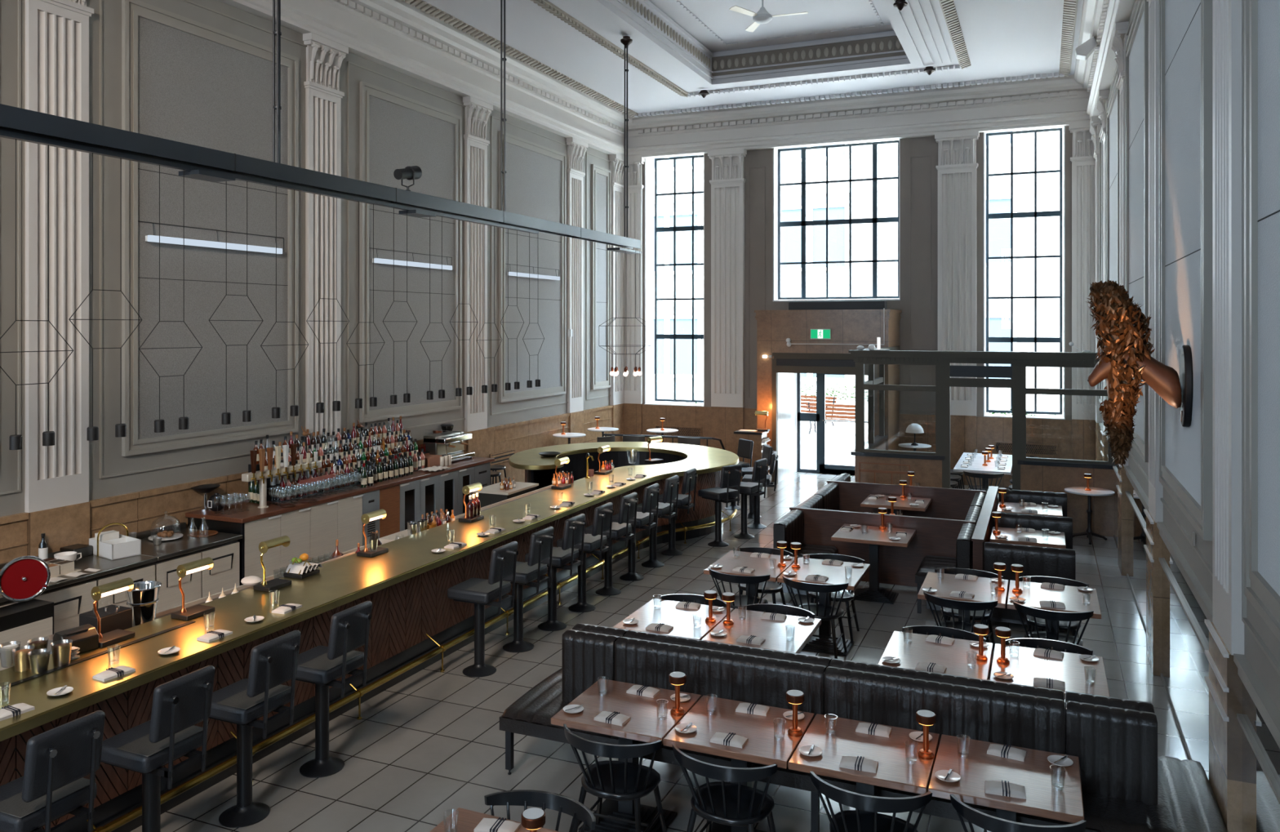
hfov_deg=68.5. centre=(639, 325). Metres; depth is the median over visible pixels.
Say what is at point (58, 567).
container
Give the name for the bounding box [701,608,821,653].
dining table
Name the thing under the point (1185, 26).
trim
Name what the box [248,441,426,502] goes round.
shelf
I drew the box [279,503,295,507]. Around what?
round tray
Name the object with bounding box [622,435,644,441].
high chair
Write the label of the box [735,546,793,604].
dining chair
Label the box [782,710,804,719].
plate
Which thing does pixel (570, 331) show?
wall control
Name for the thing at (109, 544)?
caddy
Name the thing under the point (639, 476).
napkin
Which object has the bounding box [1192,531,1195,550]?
wall outlet
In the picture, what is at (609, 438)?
high chair
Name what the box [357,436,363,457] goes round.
liquor bottle
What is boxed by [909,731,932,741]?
plate
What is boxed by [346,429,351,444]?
liquor bottle
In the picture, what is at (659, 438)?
lamp
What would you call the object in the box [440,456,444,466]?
steel canister
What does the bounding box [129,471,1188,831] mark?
floor
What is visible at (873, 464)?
wall partition
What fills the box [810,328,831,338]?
exit sign
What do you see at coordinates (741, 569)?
napkin
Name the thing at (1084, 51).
floodlight
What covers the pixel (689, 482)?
bar stool
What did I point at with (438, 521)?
bottle
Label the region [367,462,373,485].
liquor bottle
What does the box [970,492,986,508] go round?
bench
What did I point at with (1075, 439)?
trim
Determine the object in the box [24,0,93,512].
pilaster
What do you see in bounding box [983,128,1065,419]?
window
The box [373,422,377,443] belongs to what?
liquor bottle
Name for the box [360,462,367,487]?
liquor bottle
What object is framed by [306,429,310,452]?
liquor bottle
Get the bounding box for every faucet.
[251,472,256,484]
[259,471,264,483]
[267,470,272,481]
[275,468,280,479]
[283,466,288,478]
[291,465,295,477]
[298,463,303,475]
[306,462,311,474]
[313,461,317,472]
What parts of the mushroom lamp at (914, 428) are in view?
stem, lamp shade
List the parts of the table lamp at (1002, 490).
stem, lamp shade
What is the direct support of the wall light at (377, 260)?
attached to the wall at (113, 461)
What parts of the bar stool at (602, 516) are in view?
seat, seat plate, backrest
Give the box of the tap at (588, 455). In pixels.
[584,453,593,478]
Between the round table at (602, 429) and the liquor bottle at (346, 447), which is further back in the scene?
the round table at (602, 429)
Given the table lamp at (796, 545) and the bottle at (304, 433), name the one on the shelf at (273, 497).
the bottle at (304, 433)
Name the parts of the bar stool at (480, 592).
seat, seat plate, backrest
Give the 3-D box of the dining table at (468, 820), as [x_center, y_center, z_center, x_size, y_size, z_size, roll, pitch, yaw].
[-0.727,2.825,4.294,0.750,0.750,0.750,0,0,23]
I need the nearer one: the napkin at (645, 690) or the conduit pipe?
the napkin at (645, 690)
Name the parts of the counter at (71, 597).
door, door, handle, door, handle, door, handle, door, handle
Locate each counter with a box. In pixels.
[0,441,738,831]
[0,521,242,633]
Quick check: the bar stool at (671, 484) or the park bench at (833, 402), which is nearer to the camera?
the bar stool at (671, 484)
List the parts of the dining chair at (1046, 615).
crest rail, seat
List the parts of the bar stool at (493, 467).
seat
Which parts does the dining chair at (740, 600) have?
crest rail, seat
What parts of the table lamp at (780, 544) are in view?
lamp shade, stem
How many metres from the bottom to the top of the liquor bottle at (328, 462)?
0.286 m
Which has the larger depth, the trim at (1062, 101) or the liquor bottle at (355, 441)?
the trim at (1062, 101)
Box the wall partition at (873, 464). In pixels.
[848,345,1114,536]
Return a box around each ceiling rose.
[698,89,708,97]
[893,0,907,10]
[924,66,935,75]
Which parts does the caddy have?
hoop handle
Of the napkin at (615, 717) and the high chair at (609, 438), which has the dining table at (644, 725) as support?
the napkin at (615, 717)
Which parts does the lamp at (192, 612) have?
stem, lamp shade, bulb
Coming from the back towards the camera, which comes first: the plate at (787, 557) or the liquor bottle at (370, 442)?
the liquor bottle at (370, 442)
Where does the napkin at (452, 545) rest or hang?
on the bar counter at (415, 624)
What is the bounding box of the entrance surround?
[754,309,902,481]
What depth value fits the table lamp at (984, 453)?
16.47 m
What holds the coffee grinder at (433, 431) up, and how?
on the bar at (313, 529)
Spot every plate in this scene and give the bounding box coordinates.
[46,684,73,695]
[157,645,180,654]
[244,614,264,622]
[431,547,445,552]
[476,531,489,535]
[512,518,524,522]
[550,505,561,508]
[563,703,583,713]
[583,493,594,496]
[622,617,638,624]
[670,693,690,701]
[675,722,697,733]
[710,563,723,568]
[710,629,727,635]
[712,606,724,611]
[779,555,792,559]
[782,570,796,575]
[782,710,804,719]
[798,616,813,622]
[799,743,822,755]
[849,524,860,527]
[850,562,863,566]
[881,656,900,663]
[888,536,900,540]
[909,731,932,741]
[922,586,937,592]
[934,768,960,782]
[969,640,987,647]
[990,577,1004,582]
[993,671,1013,679]
[995,534,1008,537]
[1002,507,1013,510]
[1009,595,1025,601]
[1047,754,1073,765]
[1048,504,1057,506]
[1048,530,1060,533]
[1077,586,1093,591]
[1079,654,1098,661]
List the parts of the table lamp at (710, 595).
stem, lamp shade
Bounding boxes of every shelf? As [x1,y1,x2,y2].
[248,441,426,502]
[378,519,456,544]
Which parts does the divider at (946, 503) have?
rail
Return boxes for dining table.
[429,807,559,831]
[551,678,702,831]
[613,598,733,639]
[662,694,814,831]
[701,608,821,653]
[703,550,794,596]
[777,556,870,656]
[787,713,940,812]
[831,523,915,604]
[860,493,931,515]
[877,631,993,679]
[917,571,1008,678]
[928,733,1084,822]
[953,452,1012,501]
[989,526,1066,548]
[989,643,1110,698]
[996,501,1062,516]
[1006,579,1101,632]
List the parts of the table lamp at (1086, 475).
stem, lamp shade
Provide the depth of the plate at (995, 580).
9.02 m
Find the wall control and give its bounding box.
[568,328,572,336]
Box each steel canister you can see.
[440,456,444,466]
[444,455,447,466]
[447,454,451,465]
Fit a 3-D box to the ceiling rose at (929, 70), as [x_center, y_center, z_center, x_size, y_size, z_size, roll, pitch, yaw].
[5.207,-4.580,16.895,0.200,0.140,0.200,0,0,23]
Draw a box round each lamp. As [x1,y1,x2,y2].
[91,577,134,647]
[170,556,214,620]
[253,535,291,591]
[356,508,388,557]
[458,482,484,522]
[520,807,545,831]
[551,456,571,489]
[560,421,566,434]
[594,444,612,474]
[595,416,599,428]
[644,435,663,462]
[659,417,665,430]
[668,671,686,715]
[703,590,717,622]
[721,591,735,625]
[754,410,769,431]
[762,355,772,358]
[776,540,786,566]
[786,337,791,346]
[786,689,804,736]
[790,542,801,568]
[877,507,887,528]
[888,496,896,515]
[898,480,906,497]
[905,423,924,445]
[906,471,915,485]
[915,709,936,759]
[973,623,989,661]
[982,451,988,466]
[985,448,991,462]
[988,444,994,458]
[991,511,1001,533]
[993,562,1006,591]
[995,626,1011,664]
[998,487,1006,506]
[1010,564,1023,592]
[1084,473,1092,490]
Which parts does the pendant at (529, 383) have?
wire frame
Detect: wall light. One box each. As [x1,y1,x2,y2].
[138,221,284,253]
[372,248,452,270]
[506,263,559,279]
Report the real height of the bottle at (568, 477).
0.150 m
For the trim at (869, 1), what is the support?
attached to the ceiling
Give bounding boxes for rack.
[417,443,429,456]
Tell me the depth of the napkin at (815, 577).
9.07 m
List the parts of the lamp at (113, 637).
stem, bulb, lamp shade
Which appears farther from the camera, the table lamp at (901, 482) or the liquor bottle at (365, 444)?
the table lamp at (901, 482)
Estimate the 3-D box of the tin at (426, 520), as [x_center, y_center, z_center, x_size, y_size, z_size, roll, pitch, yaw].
[-2.287,2.122,9.945,0.080,0.140,0.080,0,0,23]
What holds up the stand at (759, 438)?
on the floor
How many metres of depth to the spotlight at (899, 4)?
13.39 m
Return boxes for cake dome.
[147,512,183,541]
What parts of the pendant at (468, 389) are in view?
wire frame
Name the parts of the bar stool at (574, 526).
seat, seat plate, backrest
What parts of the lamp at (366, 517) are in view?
stem, bulb, lamp shade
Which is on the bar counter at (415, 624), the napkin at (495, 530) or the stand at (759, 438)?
the napkin at (495, 530)
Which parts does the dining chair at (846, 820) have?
crest rail, seat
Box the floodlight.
[1075,36,1100,60]
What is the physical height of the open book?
0.014 m
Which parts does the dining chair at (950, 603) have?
crest rail, seat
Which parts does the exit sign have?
white panel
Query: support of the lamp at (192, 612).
on the bar counter at (415, 624)
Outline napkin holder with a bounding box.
[283,558,323,578]
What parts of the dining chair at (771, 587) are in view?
seat, crest rail, leg, leg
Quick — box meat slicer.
[0,555,50,601]
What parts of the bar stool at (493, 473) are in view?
seat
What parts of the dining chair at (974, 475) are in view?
seat, crest rail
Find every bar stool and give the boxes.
[0,710,105,831]
[100,665,214,831]
[208,630,301,827]
[295,600,372,777]
[447,541,518,677]
[490,464,506,484]
[490,471,501,484]
[502,526,554,652]
[524,513,586,631]
[556,502,613,612]
[584,492,638,595]
[612,483,660,581]
[636,475,679,567]
[658,467,697,555]
[697,463,742,546]
[724,438,753,510]
[726,457,768,538]
[741,444,773,518]
[742,450,778,528]
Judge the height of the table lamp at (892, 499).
0.244 m
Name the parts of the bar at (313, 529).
door, handle, door, handle, door, handle, door, handle, panel, wood panel, handle, door, door glass, door, door glass, door, door glass, door, door glass, panel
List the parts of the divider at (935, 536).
rail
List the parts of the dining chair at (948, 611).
seat, crest rail, leg, leg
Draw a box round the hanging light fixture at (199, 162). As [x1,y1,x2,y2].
[0,0,641,253]
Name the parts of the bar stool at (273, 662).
seat, seat plate, backrest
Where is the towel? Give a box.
[49,568,99,582]
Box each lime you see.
[291,556,297,563]
[296,558,302,563]
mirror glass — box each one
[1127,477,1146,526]
[1161,538,1208,648]
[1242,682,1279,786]
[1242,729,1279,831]
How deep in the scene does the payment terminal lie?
6.68 m
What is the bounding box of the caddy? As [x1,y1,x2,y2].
[88,522,141,559]
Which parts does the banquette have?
leg, leg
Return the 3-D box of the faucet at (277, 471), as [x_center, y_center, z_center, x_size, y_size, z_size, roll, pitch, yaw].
[-4.294,1.760,11.148,0.063,0.140,0.024,0,0,23]
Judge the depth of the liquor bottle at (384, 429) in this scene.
13.82 m
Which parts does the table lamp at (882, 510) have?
stem, lamp shade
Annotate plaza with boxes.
[800,421,867,469]
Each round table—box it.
[552,432,586,444]
[586,426,618,436]
[646,428,678,442]
[897,443,931,451]
[1064,486,1115,544]
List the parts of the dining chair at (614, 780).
leg, leg, crest rail, seat, leg, leg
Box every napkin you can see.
[0,702,35,720]
[92,665,135,681]
[196,629,232,642]
[271,603,302,613]
[444,542,466,549]
[473,817,520,831]
[484,527,505,533]
[522,514,540,519]
[559,501,574,506]
[590,489,604,494]
[593,711,631,725]
[612,482,626,486]
[626,684,660,697]
[634,474,646,478]
[645,622,673,631]
[675,600,701,608]
[709,732,748,747]
[732,566,754,573]
[735,702,770,715]
[736,635,764,644]
[750,551,770,558]
[760,612,786,620]
[805,574,828,581]
[822,559,843,565]
[839,755,878,773]
[840,526,853,531]
[855,721,892,737]
[867,495,879,499]
[896,531,906,537]
[915,499,924,503]
[915,662,946,673]
[925,634,955,644]
[949,591,974,599]
[955,573,977,580]
[960,464,968,467]
[962,460,970,463]
[984,779,1026,799]
[986,743,1026,761]
[1000,458,1007,462]
[1017,527,1035,532]
[1017,536,1037,542]
[1020,502,1036,506]
[1021,508,1037,512]
[1033,648,1063,659]
[1033,677,1065,689]
[1040,582,1064,590]
[1040,600,1065,608]
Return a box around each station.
[13,484,554,666]
[472,480,538,507]
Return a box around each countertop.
[0,554,156,602]
[139,528,242,560]
[185,456,494,523]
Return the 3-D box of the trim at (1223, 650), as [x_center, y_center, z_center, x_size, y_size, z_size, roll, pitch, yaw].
[3.334,1.976,5.436,0.025,0.368,0.660,0,0,23]
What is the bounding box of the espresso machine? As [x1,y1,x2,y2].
[422,429,475,461]
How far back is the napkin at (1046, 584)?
8.79 m
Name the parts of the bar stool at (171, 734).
seat, seat plate, backrest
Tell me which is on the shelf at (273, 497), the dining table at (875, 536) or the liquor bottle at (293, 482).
the liquor bottle at (293, 482)
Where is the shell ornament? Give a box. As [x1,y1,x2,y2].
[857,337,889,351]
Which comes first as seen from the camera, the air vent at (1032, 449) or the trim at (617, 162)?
the air vent at (1032, 449)
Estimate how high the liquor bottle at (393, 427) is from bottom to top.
0.336 m
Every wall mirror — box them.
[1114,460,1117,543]
[1127,477,1146,626]
[1161,538,1208,779]
[1242,682,1279,831]
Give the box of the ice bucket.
[124,580,161,626]
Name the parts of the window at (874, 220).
sill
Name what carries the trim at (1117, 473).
attached to the wall at (1268, 675)
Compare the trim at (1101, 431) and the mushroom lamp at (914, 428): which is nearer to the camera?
the trim at (1101, 431)
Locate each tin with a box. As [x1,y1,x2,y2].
[407,520,415,535]
[408,523,417,535]
[417,520,425,532]
[420,519,427,529]
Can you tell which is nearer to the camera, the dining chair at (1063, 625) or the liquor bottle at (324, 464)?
the dining chair at (1063, 625)
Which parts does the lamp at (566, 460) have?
stem, lamp shade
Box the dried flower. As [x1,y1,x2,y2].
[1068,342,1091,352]
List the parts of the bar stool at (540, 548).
seat, seat plate, backrest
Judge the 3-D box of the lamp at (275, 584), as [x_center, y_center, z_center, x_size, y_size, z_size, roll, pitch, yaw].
[-2.987,1.933,7.678,0.170,0.393,0.298,0,0,23]
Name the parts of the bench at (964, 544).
leg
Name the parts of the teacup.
handle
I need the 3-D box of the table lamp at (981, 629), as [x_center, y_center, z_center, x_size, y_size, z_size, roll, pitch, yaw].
[2.508,2.328,6.905,0.110,0.244,0.110,0,0,-18]
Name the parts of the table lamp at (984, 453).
stem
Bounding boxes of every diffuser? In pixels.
[147,235,282,253]
[373,257,452,270]
[508,271,559,279]
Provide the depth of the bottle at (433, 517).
10.10 m
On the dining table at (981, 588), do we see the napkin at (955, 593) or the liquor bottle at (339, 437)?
the napkin at (955, 593)
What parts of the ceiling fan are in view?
blade, blade, blade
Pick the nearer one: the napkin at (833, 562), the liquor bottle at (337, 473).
the napkin at (833, 562)
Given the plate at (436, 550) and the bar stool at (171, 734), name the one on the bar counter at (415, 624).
the plate at (436, 550)
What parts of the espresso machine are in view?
cup rail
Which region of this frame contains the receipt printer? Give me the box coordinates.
[53,623,98,654]
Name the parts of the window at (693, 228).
sill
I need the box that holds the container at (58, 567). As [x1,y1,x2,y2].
[0,557,80,577]
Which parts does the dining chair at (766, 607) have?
crest rail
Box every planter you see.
[800,383,867,423]
[985,408,1063,417]
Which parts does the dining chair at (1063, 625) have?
leg, seat, crest rail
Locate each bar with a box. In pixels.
[185,456,494,585]
[788,300,886,310]
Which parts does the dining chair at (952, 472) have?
seat, leg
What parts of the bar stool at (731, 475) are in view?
seat, seat plate, backrest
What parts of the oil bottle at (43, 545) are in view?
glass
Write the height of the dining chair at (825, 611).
0.779 m
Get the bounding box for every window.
[644,155,704,406]
[773,140,899,302]
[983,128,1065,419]
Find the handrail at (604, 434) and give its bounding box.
[603,433,724,449]
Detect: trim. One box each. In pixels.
[0,0,21,494]
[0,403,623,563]
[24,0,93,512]
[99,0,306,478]
[217,0,632,158]
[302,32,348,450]
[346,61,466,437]
[400,0,1078,118]
[462,96,493,431]
[490,115,568,415]
[555,0,951,90]
[566,137,588,413]
[586,151,611,399]
[608,154,626,404]
[623,156,644,404]
[623,403,1095,487]
[625,75,1090,158]
[633,65,1064,117]
[644,126,1065,418]
[675,0,891,44]
[707,148,746,407]
[748,166,764,398]
[772,352,868,484]
[776,358,867,367]
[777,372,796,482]
[910,155,931,337]
[910,347,931,404]
[934,130,979,415]
[1068,122,1094,419]
[1074,0,1134,119]
[1088,115,1102,422]
[1095,422,1242,831]
[1096,89,1109,435]
[1098,123,1102,404]
[1098,422,1279,804]
[1100,430,1104,457]
[1106,66,1119,399]
[1111,21,1128,466]
[1115,463,1121,494]
[1124,0,1148,481]
[1143,508,1154,562]
[1146,0,1163,522]
[1159,0,1212,575]
[1204,618,1228,721]
[1212,0,1244,654]
[1241,0,1279,675]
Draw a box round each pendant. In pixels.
[0,138,73,449]
[68,152,142,440]
[138,164,202,432]
[208,181,262,424]
[260,186,308,417]
[306,194,349,413]
[346,201,385,408]
[382,208,417,404]
[420,216,451,399]
[449,303,478,395]
[476,224,502,393]
[500,228,524,390]
[522,323,544,387]
[599,250,653,376]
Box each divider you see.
[789,506,975,586]
[826,480,986,519]
[971,485,998,622]
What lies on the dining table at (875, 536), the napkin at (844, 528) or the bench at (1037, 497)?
the napkin at (844, 528)
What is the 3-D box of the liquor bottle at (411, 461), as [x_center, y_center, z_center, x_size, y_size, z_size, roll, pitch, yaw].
[-3.297,1.972,13.490,0.076,0.316,0.078,0,0,-25]
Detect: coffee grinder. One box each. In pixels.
[432,429,442,433]
[440,423,453,431]
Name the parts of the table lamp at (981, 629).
stem, lamp shade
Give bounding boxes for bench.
[773,509,837,601]
[796,494,822,509]
[800,395,836,427]
[806,402,854,434]
[813,482,838,510]
[832,473,850,481]
[915,522,975,613]
[964,506,981,524]
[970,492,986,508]
[984,542,1075,624]
[992,511,1072,549]
[998,488,1066,516]
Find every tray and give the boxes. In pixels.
[191,483,220,493]
[270,551,355,580]
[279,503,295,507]
[297,498,317,502]
[441,451,475,461]
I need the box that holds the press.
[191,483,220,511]
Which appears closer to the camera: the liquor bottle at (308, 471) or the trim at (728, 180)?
the liquor bottle at (308, 471)
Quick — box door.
[796,373,867,475]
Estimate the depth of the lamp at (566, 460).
12.30 m
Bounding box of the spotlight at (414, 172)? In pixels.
[393,165,422,191]
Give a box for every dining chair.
[484,789,595,831]
[563,724,666,831]
[660,593,726,607]
[671,742,777,831]
[708,567,769,608]
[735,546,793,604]
[741,603,814,653]
[782,575,848,658]
[803,553,865,644]
[809,770,932,831]
[902,625,986,642]
[923,591,997,673]
[934,567,1003,664]
[950,469,964,488]
[950,474,961,488]
[950,480,958,488]
[950,794,1086,831]
[963,471,1004,506]
[1005,637,1093,704]
[1013,601,1093,645]
[1018,575,1088,635]
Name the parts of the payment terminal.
knob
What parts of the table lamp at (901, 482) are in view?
lamp shade, stem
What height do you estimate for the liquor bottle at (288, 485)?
0.286 m
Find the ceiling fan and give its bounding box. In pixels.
[728,0,808,32]
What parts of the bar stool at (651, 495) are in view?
seat, seat plate, backrest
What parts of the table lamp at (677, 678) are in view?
stem, lamp shade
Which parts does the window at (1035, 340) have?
sill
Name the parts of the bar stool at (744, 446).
backrest, seat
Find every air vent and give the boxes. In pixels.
[489,448,515,465]
[654,425,702,436]
[995,441,1057,456]
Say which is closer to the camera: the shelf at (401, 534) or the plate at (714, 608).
the plate at (714, 608)
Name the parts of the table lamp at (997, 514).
stem, lamp shade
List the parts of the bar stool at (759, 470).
seat, seat plate, backrest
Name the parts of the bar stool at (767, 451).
seat, backrest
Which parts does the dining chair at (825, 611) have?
crest rail, seat, leg, leg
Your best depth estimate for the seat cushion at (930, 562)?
10.78 m
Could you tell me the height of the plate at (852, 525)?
0.023 m
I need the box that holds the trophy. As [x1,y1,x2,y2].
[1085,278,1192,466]
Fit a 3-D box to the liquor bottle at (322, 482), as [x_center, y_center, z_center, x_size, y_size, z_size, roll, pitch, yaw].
[-4.084,1.975,12.038,0.076,0.286,0.078,0,0,-27]
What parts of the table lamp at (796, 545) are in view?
stem, lamp shade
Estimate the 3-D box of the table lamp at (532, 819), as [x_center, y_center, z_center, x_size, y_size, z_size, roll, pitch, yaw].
[-0.483,2.328,4.254,0.110,0.244,0.110,0,0,23]
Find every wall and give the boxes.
[0,0,609,516]
[642,125,1072,419]
[1102,0,1279,711]
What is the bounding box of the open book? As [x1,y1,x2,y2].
[737,429,757,431]
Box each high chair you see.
[597,435,614,442]
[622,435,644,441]
[677,436,700,445]
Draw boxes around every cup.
[368,531,377,551]
[588,468,594,475]
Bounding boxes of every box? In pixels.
[59,543,92,558]
[417,454,441,466]
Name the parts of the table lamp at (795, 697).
lamp shade, stem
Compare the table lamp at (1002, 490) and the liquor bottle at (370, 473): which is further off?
the table lamp at (1002, 490)
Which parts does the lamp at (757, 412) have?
lamp shade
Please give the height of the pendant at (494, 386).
2.025 m
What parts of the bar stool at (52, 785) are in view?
seat, seat plate, backrest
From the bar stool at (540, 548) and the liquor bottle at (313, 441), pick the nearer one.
the bar stool at (540, 548)
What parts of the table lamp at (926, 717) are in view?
stem, lamp shade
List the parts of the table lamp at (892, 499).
stem, lamp shade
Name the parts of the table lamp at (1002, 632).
stem, lamp shade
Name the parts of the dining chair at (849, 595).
seat, crest rail, leg, leg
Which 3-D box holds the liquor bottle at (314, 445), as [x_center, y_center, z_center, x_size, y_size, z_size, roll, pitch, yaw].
[-4.267,1.697,12.333,0.078,0.286,0.076,0,0,-12]
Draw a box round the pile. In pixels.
[69,645,79,659]
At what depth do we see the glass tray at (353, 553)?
8.62 m
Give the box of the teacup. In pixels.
[53,551,81,560]
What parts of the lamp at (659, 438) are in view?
stem, lamp shade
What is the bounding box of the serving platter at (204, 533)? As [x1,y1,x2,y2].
[188,529,217,537]
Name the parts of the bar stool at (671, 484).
seat, seat plate, backrest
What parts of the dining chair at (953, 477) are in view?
seat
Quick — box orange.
[300,552,308,560]
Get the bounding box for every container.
[0,557,80,577]
[0,643,20,666]
[11,647,34,671]
[26,638,48,653]
[28,650,50,672]
[50,640,72,666]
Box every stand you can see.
[0,598,53,670]
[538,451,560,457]
[733,429,770,488]
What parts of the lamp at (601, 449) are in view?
stem, lamp shade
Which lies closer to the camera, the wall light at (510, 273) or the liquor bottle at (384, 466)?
the liquor bottle at (384, 466)
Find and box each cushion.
[562,622,628,702]
[773,509,803,553]
[792,543,837,558]
[915,555,955,583]
[955,522,975,568]
[1065,690,1157,805]
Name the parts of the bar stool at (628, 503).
seat, seat plate, backrest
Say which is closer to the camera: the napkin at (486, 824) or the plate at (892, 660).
the napkin at (486, 824)
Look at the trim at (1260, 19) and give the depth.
4.63 m
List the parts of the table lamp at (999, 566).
stem, lamp shade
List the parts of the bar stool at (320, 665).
seat, seat plate, backrest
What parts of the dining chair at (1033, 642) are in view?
crest rail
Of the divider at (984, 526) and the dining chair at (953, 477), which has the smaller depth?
the divider at (984, 526)
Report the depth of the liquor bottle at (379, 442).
13.49 m
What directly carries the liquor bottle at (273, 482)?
on the shelf at (273, 497)
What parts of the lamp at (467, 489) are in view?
stem, lamp shade, bulb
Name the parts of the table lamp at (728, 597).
stem, lamp shade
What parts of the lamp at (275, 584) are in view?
stem, lamp shade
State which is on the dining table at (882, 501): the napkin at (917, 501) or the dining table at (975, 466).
the napkin at (917, 501)
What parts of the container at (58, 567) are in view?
plate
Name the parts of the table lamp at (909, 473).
lamp shade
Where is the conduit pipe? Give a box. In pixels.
[791,308,884,345]
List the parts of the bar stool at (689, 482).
seat, seat plate, backrest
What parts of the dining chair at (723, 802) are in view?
leg, leg, crest rail, seat, leg, leg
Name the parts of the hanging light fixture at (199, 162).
hanging rod, hanging rod, hanging rod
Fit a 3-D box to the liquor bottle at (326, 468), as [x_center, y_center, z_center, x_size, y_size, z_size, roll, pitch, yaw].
[-4.052,1.975,12.132,0.076,0.286,0.078,0,0,34]
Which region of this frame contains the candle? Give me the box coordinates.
[876,337,880,349]
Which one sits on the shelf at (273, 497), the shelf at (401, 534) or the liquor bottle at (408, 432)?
the liquor bottle at (408, 432)
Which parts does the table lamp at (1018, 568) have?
lamp shade, stem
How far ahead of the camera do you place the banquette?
5.85 m
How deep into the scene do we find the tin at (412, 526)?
9.71 m
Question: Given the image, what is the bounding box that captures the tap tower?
[241,443,321,507]
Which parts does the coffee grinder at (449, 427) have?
lid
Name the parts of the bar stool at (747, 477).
seat, seat plate, backrest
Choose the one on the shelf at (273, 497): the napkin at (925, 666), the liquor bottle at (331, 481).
the liquor bottle at (331, 481)
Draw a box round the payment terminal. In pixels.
[79,604,132,634]
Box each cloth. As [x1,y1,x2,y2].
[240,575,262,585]
[418,465,449,471]
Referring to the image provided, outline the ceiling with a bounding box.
[408,0,1083,113]
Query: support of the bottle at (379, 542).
on the station at (165, 612)
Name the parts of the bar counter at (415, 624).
drain strip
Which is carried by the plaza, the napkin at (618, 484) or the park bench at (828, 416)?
the park bench at (828, 416)
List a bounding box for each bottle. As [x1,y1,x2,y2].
[38,533,48,559]
[205,591,213,602]
[218,587,226,598]
[231,583,239,594]
[248,480,253,502]
[253,440,259,464]
[253,480,258,502]
[257,480,259,503]
[258,439,264,448]
[264,452,267,469]
[270,460,275,488]
[271,440,275,457]
[275,466,281,487]
[278,441,283,459]
[279,475,285,500]
[280,452,284,466]
[282,435,288,444]
[283,474,287,483]
[284,475,291,499]
[288,431,293,455]
[288,448,291,465]
[288,461,293,482]
[290,474,297,497]
[293,434,300,453]
[294,460,299,482]
[296,446,300,463]
[297,471,302,496]
[299,435,303,453]
[301,426,310,452]
[301,441,306,462]
[302,470,307,494]
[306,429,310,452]
[306,444,312,461]
[306,470,309,477]
[307,471,314,493]
[311,431,316,452]
[312,444,318,460]
[312,468,318,493]
[315,431,320,451]
[317,443,324,462]
[317,456,322,476]
[318,468,324,491]
[320,428,327,452]
[321,455,326,475]
[323,438,327,461]
[324,467,329,490]
[325,454,331,474]
[327,432,331,451]
[327,444,333,460]
[329,462,334,488]
[330,431,337,450]
[331,456,336,472]
[331,539,342,559]
[333,436,338,459]
[334,465,341,488]
[335,428,341,449]
[336,455,343,471]
[337,440,343,460]
[339,464,345,486]
[341,427,347,447]
[342,451,347,471]
[343,436,349,457]
[344,459,349,485]
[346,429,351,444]
[346,450,351,468]
[348,438,353,457]
[349,462,354,484]
[351,422,356,447]
[351,449,356,471]
[353,440,358,458]
[353,464,359,483]
[355,425,359,446]
[355,542,360,553]
[356,419,363,436]
[356,445,360,470]
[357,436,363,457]
[359,460,363,484]
[360,427,364,442]
[360,448,366,462]
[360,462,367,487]
[363,422,368,441]
[363,435,368,453]
[365,447,370,459]
[365,460,369,472]
[367,431,372,455]
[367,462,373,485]
[368,423,374,444]
[372,431,377,453]
[372,459,377,483]
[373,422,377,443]
[375,433,381,453]
[375,449,382,464]
[375,529,382,546]
[377,422,382,442]
[377,457,382,481]
[378,444,384,465]
[381,437,386,450]
[382,422,386,441]
[382,457,387,480]
[383,444,388,462]
[385,432,390,450]
[386,417,391,438]
[387,456,393,479]
[388,447,392,455]
[390,431,395,451]
[391,417,395,437]
[392,442,398,454]
[393,455,398,478]
[394,431,399,450]
[395,419,399,436]
[398,428,403,449]
[398,453,404,476]
[399,416,403,435]
[400,440,406,455]
[402,429,406,444]
[403,453,408,475]
[404,436,408,457]
[406,431,411,444]
[408,437,413,457]
[408,452,413,474]
[412,450,417,470]
[413,438,417,457]
[417,451,421,469]
[419,448,424,468]
[431,515,436,523]
[435,513,441,525]
[440,510,444,519]
[441,512,445,524]
[445,511,450,523]
[449,509,454,521]
[466,495,474,518]
[471,493,477,516]
[475,493,480,515]
[499,478,504,489]
[505,479,509,490]
[508,477,512,488]
[551,473,555,484]
[561,474,565,484]
[566,472,570,484]
[569,471,573,483]
[601,461,604,469]
[605,461,609,469]
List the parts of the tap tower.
tap handle, tap handle, tap handle, tap handle, tap handle, tap handle, tap handle, tap handle, tap handle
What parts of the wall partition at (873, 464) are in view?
panel moulding, cornice, transom panel, panel, frame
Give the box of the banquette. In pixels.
[499,622,1227,831]
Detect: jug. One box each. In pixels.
[207,493,225,511]
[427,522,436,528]

